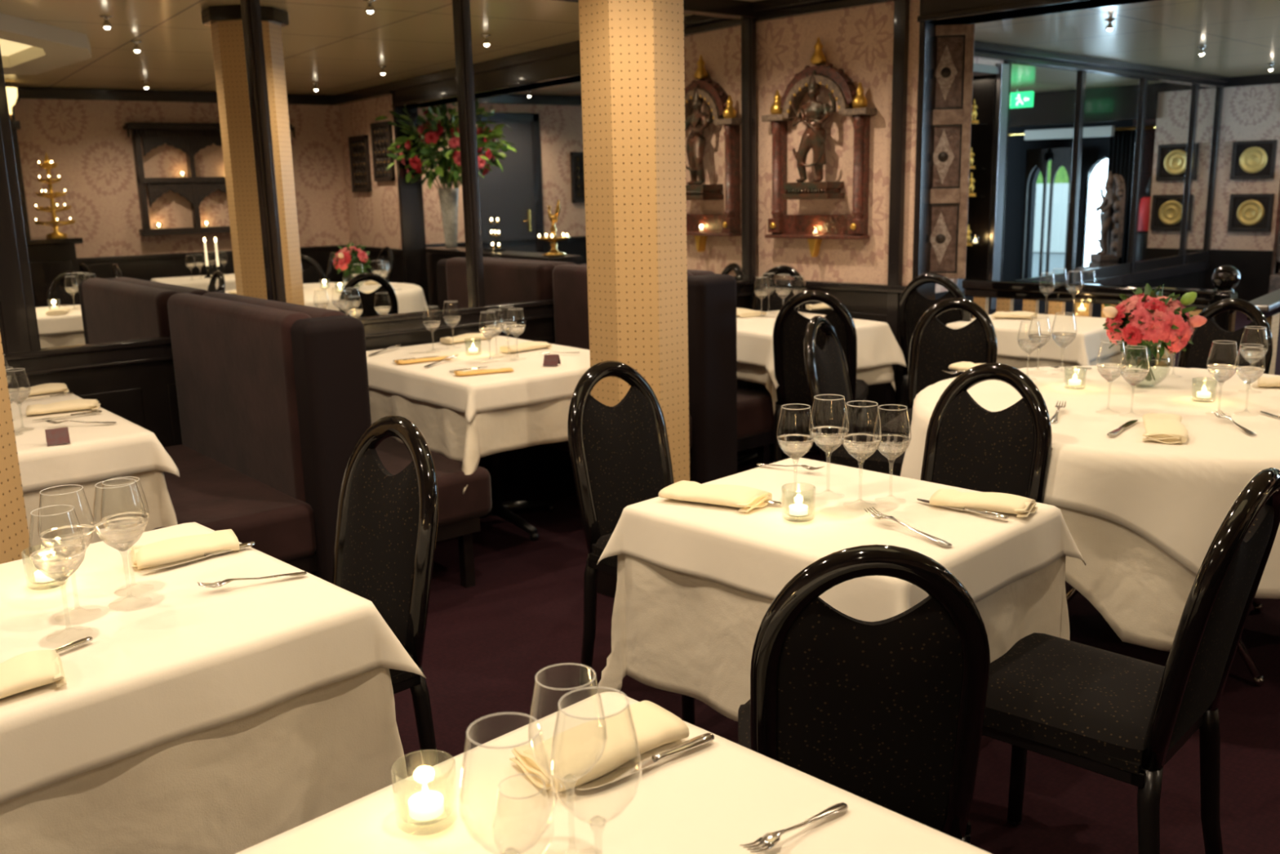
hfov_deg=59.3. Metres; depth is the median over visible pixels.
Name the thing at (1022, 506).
folded napkin
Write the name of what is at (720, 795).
tablecloth
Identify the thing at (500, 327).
bowl
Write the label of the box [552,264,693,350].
cushion
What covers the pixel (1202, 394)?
tealight holder
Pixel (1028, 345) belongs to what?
bowl
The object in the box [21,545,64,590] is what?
tealight holder
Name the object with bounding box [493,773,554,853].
wine glass
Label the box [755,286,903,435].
wainscoting
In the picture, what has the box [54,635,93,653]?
table knife
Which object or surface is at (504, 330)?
bowl
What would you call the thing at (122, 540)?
water
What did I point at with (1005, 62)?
trim
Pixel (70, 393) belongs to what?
table knife
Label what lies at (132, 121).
mirror
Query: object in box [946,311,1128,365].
tablecloth
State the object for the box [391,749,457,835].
tealight holder
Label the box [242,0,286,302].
trim
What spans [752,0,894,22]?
trim
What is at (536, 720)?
wine glass
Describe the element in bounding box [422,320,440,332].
bowl
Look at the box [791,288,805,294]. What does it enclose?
bowl
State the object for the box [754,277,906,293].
trim
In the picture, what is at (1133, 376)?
wine
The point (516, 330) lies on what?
bowl
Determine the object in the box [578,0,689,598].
column
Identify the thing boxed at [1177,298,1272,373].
dining chair
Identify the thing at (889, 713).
dining chair
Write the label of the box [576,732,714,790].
table knife
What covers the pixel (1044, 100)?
window
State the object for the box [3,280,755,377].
trim
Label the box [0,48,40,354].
trim
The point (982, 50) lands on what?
trim
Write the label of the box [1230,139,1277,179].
picture
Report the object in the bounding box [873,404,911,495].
wine glass
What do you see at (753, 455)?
dining table
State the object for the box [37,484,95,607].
wine glass
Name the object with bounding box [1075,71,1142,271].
window
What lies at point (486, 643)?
floor
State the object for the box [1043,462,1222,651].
cloth
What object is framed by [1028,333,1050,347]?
bowl
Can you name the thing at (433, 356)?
table knife
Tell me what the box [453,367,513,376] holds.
folded napkin
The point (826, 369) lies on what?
dining chair
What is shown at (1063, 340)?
bowl
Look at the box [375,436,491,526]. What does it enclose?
seat cushion
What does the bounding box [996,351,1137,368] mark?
cloth
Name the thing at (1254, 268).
baseboard
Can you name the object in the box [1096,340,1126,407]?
wine glass
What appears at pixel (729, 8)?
trim
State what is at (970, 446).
dining chair
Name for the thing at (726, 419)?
bench
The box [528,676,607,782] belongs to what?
bowl
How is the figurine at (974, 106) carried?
on the display cabinet
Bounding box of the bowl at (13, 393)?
[8,388,19,404]
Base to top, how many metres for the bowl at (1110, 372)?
0.049 m
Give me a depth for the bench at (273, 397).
3.81 m
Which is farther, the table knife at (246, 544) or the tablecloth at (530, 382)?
the tablecloth at (530, 382)
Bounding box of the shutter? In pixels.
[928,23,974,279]
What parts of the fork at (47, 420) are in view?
handle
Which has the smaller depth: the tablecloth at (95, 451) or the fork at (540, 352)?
the tablecloth at (95, 451)
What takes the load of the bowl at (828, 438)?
on the wine glass at (828, 438)
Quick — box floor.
[309,310,1279,853]
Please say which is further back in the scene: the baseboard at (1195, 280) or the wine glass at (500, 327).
the baseboard at (1195, 280)
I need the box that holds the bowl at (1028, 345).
[1017,338,1040,353]
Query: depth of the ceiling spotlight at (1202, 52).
9.01 m
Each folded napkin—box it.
[0,649,66,698]
[21,382,69,395]
[25,399,100,415]
[129,528,239,568]
[394,355,451,364]
[440,333,493,343]
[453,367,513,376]
[499,341,552,352]
[509,700,688,792]
[658,480,772,511]
[736,307,766,317]
[805,302,831,310]
[928,488,1038,517]
[948,361,983,370]
[991,311,1038,319]
[1142,413,1188,444]
[1257,376,1279,386]
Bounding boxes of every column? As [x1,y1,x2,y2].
[0,333,31,564]
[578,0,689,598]
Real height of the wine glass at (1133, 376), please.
0.204 m
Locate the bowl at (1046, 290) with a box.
[1039,285,1055,295]
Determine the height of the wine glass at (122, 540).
0.217 m
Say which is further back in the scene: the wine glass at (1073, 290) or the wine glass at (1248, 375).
the wine glass at (1073, 290)
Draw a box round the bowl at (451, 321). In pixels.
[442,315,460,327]
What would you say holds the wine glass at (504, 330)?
on the tablecloth at (530, 382)
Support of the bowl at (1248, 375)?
on the wine glass at (1248, 375)
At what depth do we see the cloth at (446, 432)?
4.30 m
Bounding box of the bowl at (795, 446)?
[777,433,813,459]
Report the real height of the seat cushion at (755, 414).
0.185 m
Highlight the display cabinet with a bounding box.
[954,63,1009,309]
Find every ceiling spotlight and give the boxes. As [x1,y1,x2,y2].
[1105,18,1115,31]
[1197,45,1206,55]
[1266,62,1275,71]
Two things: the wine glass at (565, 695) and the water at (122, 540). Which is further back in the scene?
the water at (122, 540)
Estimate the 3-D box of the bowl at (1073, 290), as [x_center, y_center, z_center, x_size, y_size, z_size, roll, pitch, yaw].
[2.225,-0.699,5.759,0.085,0.050,0.085,5,14,29]
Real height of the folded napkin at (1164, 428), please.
0.031 m
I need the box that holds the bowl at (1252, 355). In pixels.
[1239,346,1267,364]
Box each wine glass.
[4,354,11,384]
[4,366,19,404]
[5,368,31,417]
[28,504,86,626]
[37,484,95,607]
[93,478,146,591]
[100,476,149,582]
[422,306,440,332]
[442,300,461,332]
[458,712,555,853]
[479,311,498,357]
[485,308,504,338]
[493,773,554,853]
[497,306,516,344]
[506,307,525,356]
[528,662,607,850]
[550,686,641,849]
[754,276,768,299]
[760,272,776,295]
[774,274,791,298]
[776,403,814,481]
[791,275,805,294]
[808,394,848,485]
[840,400,881,472]
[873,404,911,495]
[1017,320,1041,373]
[1028,316,1050,364]
[1039,274,1055,306]
[1050,268,1067,288]
[1051,311,1076,350]
[1065,271,1083,311]
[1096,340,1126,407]
[1120,345,1149,400]
[1206,340,1239,401]
[1235,343,1265,409]
[1239,326,1268,387]
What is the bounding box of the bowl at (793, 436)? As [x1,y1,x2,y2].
[776,407,814,439]
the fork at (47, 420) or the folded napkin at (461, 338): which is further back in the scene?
the folded napkin at (461, 338)
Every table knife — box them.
[25,391,73,399]
[31,410,102,420]
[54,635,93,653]
[139,541,255,571]
[392,355,439,362]
[448,366,487,372]
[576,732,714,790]
[763,499,782,505]
[916,498,1008,519]
[1106,419,1137,436]
[1260,410,1279,418]
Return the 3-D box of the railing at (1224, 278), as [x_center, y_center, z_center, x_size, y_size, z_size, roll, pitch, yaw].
[2.358,-0.363,5.934,0.124,1.017,1.427,-13,17,-43]
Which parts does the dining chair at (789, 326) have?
leg, leg, backrest, frame, seat frame, seat, leg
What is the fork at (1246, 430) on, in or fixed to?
on the tablecloth at (1177, 497)
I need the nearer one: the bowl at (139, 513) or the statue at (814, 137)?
the bowl at (139, 513)
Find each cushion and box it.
[151,444,316,562]
[167,293,311,502]
[202,291,346,317]
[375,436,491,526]
[543,414,692,451]
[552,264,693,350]
[737,386,785,439]
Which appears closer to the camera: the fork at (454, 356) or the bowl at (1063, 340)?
the bowl at (1063, 340)
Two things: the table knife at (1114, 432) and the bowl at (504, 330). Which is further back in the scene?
the bowl at (504, 330)
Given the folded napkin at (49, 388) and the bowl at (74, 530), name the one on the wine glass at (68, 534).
the bowl at (74, 530)
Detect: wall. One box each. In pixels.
[755,0,919,285]
[935,57,1004,292]
[1210,84,1279,275]
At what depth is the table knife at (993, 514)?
2.37 m
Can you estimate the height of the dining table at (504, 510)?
0.742 m
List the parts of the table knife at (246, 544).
blade, handle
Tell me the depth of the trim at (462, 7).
5.32 m
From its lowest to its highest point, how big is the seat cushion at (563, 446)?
0.185 m
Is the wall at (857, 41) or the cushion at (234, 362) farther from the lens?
the wall at (857, 41)
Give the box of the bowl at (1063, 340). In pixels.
[1051,332,1076,347]
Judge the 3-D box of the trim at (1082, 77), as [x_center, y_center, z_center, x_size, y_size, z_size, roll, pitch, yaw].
[3.886,-2.187,10.003,0.070,1.910,0.035,-13,17,-43]
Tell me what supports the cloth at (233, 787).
on the dining table
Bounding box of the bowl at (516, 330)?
[506,324,525,337]
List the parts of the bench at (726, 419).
leg, seat, panel, leg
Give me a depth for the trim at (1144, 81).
10.90 m
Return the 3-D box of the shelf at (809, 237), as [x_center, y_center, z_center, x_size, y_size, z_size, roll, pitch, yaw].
[0.985,-1.066,6.298,0.098,0.020,0.654,-13,17,-43]
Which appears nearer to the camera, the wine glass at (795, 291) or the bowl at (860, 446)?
the bowl at (860, 446)
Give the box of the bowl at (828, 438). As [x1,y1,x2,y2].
[809,426,848,453]
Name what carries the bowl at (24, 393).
on the wine glass at (24, 393)
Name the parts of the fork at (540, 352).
handle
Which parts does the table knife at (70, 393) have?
blade, handle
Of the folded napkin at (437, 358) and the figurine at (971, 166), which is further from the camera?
the figurine at (971, 166)
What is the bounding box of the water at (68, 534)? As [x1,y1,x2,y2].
[38,524,94,548]
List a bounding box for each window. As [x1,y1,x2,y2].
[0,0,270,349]
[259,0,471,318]
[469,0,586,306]
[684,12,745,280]
[1002,62,1079,280]
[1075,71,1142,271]
[1135,79,1194,262]
[1186,85,1218,253]
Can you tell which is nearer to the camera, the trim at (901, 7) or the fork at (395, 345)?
the fork at (395, 345)
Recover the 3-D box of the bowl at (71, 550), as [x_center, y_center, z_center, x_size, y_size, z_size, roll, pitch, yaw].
[-0.934,0.190,1.803,0.082,0.118,0.082,-11,15,-38]
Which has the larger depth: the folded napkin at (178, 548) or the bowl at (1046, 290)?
the bowl at (1046, 290)
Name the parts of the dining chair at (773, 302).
leg, frame, backrest, leg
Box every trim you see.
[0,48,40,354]
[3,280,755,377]
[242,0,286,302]
[455,0,485,307]
[573,0,758,18]
[744,17,755,280]
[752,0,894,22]
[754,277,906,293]
[884,0,910,425]
[912,22,939,299]
[917,0,1157,25]
[973,40,1231,88]
[1000,61,1012,279]
[1013,260,1209,305]
[1068,70,1086,283]
[1129,78,1148,273]
[1181,84,1199,264]
[1205,87,1223,260]
[1222,73,1279,88]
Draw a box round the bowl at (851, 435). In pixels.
[840,405,881,438]
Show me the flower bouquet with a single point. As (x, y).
(1149, 319)
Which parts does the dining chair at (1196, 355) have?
backrest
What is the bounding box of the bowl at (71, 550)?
[28,508,86,557]
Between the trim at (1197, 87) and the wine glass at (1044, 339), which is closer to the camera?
the wine glass at (1044, 339)
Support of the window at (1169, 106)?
in the wall at (939, 288)
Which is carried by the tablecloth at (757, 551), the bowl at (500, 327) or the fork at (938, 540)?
the fork at (938, 540)
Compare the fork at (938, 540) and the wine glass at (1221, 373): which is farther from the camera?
the wine glass at (1221, 373)
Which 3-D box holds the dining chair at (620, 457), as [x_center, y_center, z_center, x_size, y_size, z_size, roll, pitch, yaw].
[0.080,0.305,3.217,0.389,0.951,0.532,-12,16,-41]
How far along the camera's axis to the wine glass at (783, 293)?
5.88 m
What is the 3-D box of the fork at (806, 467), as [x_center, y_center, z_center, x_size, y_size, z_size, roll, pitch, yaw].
[0.370,0.096,2.788,0.183,0.018,0.023,7,15,34]
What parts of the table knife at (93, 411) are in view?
blade, handle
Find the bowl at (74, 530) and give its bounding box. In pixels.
[37,488,95,536]
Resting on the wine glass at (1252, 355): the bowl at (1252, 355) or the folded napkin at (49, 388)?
the bowl at (1252, 355)
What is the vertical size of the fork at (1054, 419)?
0.022 m
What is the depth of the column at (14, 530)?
2.64 m
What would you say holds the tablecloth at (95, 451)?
on the cloth at (127, 498)
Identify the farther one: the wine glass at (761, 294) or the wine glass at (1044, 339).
the wine glass at (761, 294)
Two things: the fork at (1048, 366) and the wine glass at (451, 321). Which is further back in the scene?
the wine glass at (451, 321)
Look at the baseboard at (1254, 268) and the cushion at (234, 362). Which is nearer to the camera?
the cushion at (234, 362)
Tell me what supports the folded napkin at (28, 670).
on the tablecloth at (171, 657)
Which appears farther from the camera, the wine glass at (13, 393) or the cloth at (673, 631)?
the wine glass at (13, 393)
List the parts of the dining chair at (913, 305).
leg, backrest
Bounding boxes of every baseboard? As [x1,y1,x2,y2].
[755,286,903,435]
[934,251,1206,318]
[1204,248,1273,302]
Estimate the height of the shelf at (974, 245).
0.009 m
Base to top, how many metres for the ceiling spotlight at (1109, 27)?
0.074 m
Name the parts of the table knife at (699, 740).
blade, handle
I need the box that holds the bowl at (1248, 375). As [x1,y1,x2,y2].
[1235,365,1265,384]
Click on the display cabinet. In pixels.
(990, 92)
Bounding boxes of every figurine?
[966,224,972,245]
[968,172,976,196]
[969,147,975,168]
[971,98,978,124]
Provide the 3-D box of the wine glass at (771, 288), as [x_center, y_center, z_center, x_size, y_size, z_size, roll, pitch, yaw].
[0.704,-0.731,6.140,0.083,0.214,0.083,5,14,29]
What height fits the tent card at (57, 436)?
0.043 m
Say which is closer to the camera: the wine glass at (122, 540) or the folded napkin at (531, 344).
the wine glass at (122, 540)
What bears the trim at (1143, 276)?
attached to the wall at (939, 288)
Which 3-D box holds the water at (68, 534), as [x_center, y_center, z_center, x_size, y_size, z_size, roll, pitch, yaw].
[-0.963,0.201,1.896,0.086,0.051,0.086,6,14,32]
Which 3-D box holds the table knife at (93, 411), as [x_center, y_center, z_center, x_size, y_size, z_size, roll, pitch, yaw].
[-1.866,-0.037,3.663,0.205,0.009,0.018,-10,15,-36]
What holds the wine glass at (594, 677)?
on the tablecloth at (720, 795)
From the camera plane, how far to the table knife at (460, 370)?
4.42 m
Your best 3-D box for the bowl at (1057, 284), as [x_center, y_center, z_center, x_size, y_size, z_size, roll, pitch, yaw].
[2.216,-0.739,5.946,0.085,0.050,0.085,0,12,5]
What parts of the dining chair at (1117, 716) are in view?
leg, seat, seat frame, leg, frame, leg, backrest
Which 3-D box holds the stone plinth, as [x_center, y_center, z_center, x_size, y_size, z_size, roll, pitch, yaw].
[6.896,-1.390,11.715,0.500,0.400,0.500,-13,17,-43]
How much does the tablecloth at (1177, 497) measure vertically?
0.340 m
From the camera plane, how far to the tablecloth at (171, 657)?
1.84 m
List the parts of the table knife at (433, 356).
handle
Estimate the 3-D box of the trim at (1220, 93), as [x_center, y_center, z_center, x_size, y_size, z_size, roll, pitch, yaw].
[6.292,-2.740,12.326,0.070,1.910,0.035,-13,17,-43]
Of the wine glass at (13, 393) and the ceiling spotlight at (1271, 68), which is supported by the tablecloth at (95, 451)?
the wine glass at (13, 393)
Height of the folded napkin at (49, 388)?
0.031 m
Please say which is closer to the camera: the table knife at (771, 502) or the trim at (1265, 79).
the table knife at (771, 502)
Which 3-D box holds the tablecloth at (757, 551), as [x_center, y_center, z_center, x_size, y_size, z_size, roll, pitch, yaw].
[0.440,0.240,2.498,0.721,0.140,0.828,-13,17,-43]
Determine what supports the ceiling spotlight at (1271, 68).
attached to the ceiling
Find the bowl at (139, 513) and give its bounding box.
[100,480,149,521]
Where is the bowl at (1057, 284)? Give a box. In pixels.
[1050,281,1067,288]
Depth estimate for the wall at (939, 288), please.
8.69 m
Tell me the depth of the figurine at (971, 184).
8.84 m
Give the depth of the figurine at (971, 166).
8.78 m
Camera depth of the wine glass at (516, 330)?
4.64 m
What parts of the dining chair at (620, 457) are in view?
leg, seat frame, seat, frame, backrest, leg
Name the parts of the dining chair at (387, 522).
backrest, seat, seat frame, leg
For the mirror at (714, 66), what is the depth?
6.34 m
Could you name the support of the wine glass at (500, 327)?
on the tablecloth at (530, 382)
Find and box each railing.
[961,265,1239,367]
[1247,288,1279,374]
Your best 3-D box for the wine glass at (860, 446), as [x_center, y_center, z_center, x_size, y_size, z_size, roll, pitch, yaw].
[0.480,0.060,2.441,0.088,0.227,0.088,-3,12,-6]
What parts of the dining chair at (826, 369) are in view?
frame, backrest, seat, seat frame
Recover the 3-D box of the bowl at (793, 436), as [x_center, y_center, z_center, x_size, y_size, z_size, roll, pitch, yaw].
[0.344,0.014,2.482,0.083,0.119,0.083,-13,17,-43]
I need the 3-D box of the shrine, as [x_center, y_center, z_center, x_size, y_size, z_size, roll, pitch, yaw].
[0.975,-1.532,6.198,0.099,1.178,0.704,-13,17,-43]
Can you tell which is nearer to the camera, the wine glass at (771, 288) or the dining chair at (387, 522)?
the dining chair at (387, 522)
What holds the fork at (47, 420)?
on the tablecloth at (95, 451)
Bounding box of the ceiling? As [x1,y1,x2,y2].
[741,0,1279,77]
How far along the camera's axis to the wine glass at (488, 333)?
4.60 m
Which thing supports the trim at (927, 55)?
attached to the wall at (857, 41)
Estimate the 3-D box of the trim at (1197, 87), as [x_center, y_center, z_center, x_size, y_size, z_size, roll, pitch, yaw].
[5.795,-2.626,11.847,0.070,1.910,0.035,-13,17,-43]
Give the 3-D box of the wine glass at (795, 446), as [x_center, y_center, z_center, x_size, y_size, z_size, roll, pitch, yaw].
[0.345,0.059,2.491,0.083,0.214,0.083,-13,17,-43]
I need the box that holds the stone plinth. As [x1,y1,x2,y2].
[1268,273,1279,293]
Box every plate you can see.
[1227,193,1274,231]
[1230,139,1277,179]
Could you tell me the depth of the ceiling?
8.14 m
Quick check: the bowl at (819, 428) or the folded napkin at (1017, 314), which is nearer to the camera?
the bowl at (819, 428)
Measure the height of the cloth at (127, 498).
0.499 m
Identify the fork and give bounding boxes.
[45,419,116,424]
[196,571,306,587]
[368,343,401,355]
[423,353,459,367]
[539,351,579,354]
[739,802,848,853]
[755,463,824,470]
[863,506,952,546]
[942,369,965,373]
[1048,365,1092,368]
[1049,400,1066,422]
[1213,410,1257,435]
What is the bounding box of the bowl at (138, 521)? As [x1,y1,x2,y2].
[93,482,146,525]
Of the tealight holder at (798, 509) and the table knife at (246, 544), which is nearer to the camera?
the table knife at (246, 544)
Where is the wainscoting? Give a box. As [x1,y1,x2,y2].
[8,295,755,479]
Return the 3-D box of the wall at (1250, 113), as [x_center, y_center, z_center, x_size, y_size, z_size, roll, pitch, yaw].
[6.590,-2.535,12.212,0.120,2.445,0.670,-13,17,-43]
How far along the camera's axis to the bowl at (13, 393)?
3.37 m
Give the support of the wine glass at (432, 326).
on the tablecloth at (530, 382)
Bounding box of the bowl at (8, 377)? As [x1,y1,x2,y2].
[6,375,11,384]
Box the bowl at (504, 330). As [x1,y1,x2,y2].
[497,321,516,334]
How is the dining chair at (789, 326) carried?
on the floor
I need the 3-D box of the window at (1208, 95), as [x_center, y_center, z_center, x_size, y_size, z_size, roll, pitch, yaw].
[6.033,-2.704,12.092,0.700,1.850,0.005,-13,17,-43]
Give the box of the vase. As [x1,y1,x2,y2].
[1120,344,1171,386]
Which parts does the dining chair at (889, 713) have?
seat, backrest, leg, seat frame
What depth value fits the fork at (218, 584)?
2.04 m
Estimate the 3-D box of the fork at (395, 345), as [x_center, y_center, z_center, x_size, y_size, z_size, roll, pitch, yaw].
[-1.132,-0.344,4.989,0.029,0.022,0.233,4,13,22]
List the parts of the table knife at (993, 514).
blade, handle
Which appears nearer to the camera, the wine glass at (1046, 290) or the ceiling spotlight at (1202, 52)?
the wine glass at (1046, 290)
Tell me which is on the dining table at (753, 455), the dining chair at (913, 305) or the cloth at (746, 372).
the cloth at (746, 372)
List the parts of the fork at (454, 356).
handle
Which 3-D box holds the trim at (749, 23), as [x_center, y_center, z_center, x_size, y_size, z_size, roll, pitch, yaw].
[0.638,-1.589,6.507,0.060,1.510,0.058,-11,16,-38]
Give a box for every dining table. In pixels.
[480,452,555,541]
[737,426,820,466]
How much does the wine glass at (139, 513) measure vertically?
0.204 m
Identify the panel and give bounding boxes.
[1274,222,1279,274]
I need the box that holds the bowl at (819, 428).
[808,397,848,431]
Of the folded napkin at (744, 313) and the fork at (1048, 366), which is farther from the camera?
the folded napkin at (744, 313)
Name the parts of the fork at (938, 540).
handle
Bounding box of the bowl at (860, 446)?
[840,433,881,461]
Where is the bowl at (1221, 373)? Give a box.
[1207,364,1238,382]
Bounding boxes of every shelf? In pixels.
[764,234,870,239]
[966,243,983,247]
[971,123,987,126]
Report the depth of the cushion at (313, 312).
4.02 m
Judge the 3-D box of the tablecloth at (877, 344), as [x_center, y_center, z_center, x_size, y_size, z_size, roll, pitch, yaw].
[0.717,-0.428,5.821,0.871,0.238,0.998,-9,14,-32]
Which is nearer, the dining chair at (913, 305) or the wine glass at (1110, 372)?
the wine glass at (1110, 372)
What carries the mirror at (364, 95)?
in the wall
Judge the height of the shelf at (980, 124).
0.009 m
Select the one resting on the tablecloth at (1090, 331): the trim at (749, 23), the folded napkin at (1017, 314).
the folded napkin at (1017, 314)
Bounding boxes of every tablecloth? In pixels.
[0,521,426,804]
[10,391,179,492]
[235,691,991,853]
[365,335,591,423]
[596,457,1085,622]
[736,310,906,389]
[900,365,1279,598]
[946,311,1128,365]
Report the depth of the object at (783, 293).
5.88 m
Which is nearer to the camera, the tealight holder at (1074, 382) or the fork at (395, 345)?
the tealight holder at (1074, 382)
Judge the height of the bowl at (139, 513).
0.114 m
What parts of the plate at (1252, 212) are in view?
gold plate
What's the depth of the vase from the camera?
3.76 m
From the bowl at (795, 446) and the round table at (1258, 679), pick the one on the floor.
the round table at (1258, 679)
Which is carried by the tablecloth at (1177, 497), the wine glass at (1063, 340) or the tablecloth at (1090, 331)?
the wine glass at (1063, 340)
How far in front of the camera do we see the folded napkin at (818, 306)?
6.23 m
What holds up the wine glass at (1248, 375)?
on the tablecloth at (1177, 497)
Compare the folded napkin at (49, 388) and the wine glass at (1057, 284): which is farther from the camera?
the wine glass at (1057, 284)
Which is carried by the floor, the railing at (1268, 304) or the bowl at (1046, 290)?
the railing at (1268, 304)
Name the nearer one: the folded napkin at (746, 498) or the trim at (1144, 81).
the folded napkin at (746, 498)
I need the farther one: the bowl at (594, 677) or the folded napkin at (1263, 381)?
the folded napkin at (1263, 381)
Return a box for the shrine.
[761,37,876,257]
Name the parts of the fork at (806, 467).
handle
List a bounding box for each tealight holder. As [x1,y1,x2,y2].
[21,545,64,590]
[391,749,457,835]
[464,337,481,355]
[782,482,815,522]
[1063,365,1086,389]
[1075,298,1089,313]
[1191,377,1217,402]
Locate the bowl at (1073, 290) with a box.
[1066,284,1083,295]
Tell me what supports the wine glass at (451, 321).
on the tablecloth at (530, 382)
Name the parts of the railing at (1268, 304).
rail moulding, handrail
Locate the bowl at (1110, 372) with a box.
[1096,363,1125,382]
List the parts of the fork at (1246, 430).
handle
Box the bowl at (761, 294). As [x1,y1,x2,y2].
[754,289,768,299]
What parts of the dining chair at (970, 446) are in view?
backrest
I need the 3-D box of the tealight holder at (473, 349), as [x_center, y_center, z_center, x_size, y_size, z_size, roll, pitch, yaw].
[-0.720,-0.347,4.851,0.071,0.068,0.071,-4,12,-12]
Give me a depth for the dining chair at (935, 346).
4.83 m
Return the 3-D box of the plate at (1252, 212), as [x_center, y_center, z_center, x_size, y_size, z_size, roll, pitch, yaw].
[6.593,-2.312,12.136,0.048,0.400,0.430,-13,17,-43]
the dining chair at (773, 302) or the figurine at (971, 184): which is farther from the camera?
the figurine at (971, 184)
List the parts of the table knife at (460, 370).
handle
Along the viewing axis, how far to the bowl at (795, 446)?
2.47 m
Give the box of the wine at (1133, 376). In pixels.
[1120,368,1149,386]
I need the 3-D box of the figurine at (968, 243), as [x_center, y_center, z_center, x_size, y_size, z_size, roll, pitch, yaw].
[2.601,-1.519,8.908,0.063,0.166,0.033,0,12,5]
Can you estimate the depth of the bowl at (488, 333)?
4.60 m
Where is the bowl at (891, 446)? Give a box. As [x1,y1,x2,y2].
[877,434,911,460]
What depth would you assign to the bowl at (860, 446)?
2.42 m
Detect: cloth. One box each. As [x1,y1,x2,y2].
[0,666,407,853]
[22,470,177,552]
[368,387,591,494]
[596,554,1069,721]
[737,362,895,414]
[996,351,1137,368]
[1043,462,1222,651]
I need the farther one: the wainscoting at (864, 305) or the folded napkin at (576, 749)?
the wainscoting at (864, 305)
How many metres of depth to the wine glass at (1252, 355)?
3.59 m
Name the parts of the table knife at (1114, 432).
handle, blade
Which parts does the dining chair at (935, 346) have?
seat, backrest, frame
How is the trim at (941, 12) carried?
attached to the wall at (857, 41)
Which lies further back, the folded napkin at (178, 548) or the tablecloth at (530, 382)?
the tablecloth at (530, 382)
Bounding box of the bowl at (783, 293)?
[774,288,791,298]
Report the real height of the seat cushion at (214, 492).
0.185 m
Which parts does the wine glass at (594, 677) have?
stem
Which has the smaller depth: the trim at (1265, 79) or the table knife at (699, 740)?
the table knife at (699, 740)
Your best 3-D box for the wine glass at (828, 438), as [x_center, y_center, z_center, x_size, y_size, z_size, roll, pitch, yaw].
[0.423,0.044,2.522,0.088,0.227,0.088,4,13,24]
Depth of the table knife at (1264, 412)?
3.28 m
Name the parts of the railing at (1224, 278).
handrail, newel post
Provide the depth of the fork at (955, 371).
4.06 m
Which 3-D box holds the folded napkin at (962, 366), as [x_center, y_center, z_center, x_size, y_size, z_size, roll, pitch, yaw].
[1.255,-0.216,4.127,0.112,0.031,0.210,-10,15,-37]
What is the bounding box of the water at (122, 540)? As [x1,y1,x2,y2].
[93,515,146,551]
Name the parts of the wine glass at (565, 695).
stem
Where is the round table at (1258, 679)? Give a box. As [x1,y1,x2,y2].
[1066,586,1264,685]
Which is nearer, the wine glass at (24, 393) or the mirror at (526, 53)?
the wine glass at (24, 393)
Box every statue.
[781,70,844,199]
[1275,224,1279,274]
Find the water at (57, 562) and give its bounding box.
[30,543,86,581]
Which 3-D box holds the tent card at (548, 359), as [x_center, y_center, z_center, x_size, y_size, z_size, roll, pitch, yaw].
[-0.355,-0.270,4.519,0.060,0.043,0.057,1,12,10]
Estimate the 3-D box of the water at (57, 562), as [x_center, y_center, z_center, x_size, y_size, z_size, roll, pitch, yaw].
[-0.934,0.224,1.810,0.082,0.048,0.082,-11,15,-38]
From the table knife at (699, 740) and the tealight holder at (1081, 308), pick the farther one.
the tealight holder at (1081, 308)
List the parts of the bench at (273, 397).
panel, seat, leg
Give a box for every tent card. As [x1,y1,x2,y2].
[44,426,70,445]
[542,354,560,366]
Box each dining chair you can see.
[332,415,438,769]
[567,360,694,724]
[737,544,990,844]
[746,265,808,433]
[773,289,867,462]
[804,315,909,475]
[879,297,997,435]
[898,272,971,414]
[920,362,1052,503]
[982,467,1279,853]
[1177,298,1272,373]
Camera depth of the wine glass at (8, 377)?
3.59 m
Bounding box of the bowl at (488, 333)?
[479,327,497,339]
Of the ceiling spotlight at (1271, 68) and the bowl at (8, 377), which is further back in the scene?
the ceiling spotlight at (1271, 68)
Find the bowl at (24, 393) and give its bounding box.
[13,387,31,404]
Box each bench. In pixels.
[151,291,491,587]
[505,263,785,484]
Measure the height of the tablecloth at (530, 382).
0.134 m
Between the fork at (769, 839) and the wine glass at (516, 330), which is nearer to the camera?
the fork at (769, 839)
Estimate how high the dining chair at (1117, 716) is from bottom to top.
0.951 m
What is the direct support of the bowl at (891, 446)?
on the wine glass at (891, 446)
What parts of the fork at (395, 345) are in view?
handle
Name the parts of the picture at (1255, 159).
gold plate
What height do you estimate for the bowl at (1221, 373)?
0.049 m
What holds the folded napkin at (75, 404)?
on the tablecloth at (95, 451)
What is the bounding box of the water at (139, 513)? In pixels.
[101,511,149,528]
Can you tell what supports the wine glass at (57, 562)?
on the tablecloth at (171, 657)
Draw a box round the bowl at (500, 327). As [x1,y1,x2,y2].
[486,324,502,336]
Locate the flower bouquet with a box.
[1102,283,1207,381]

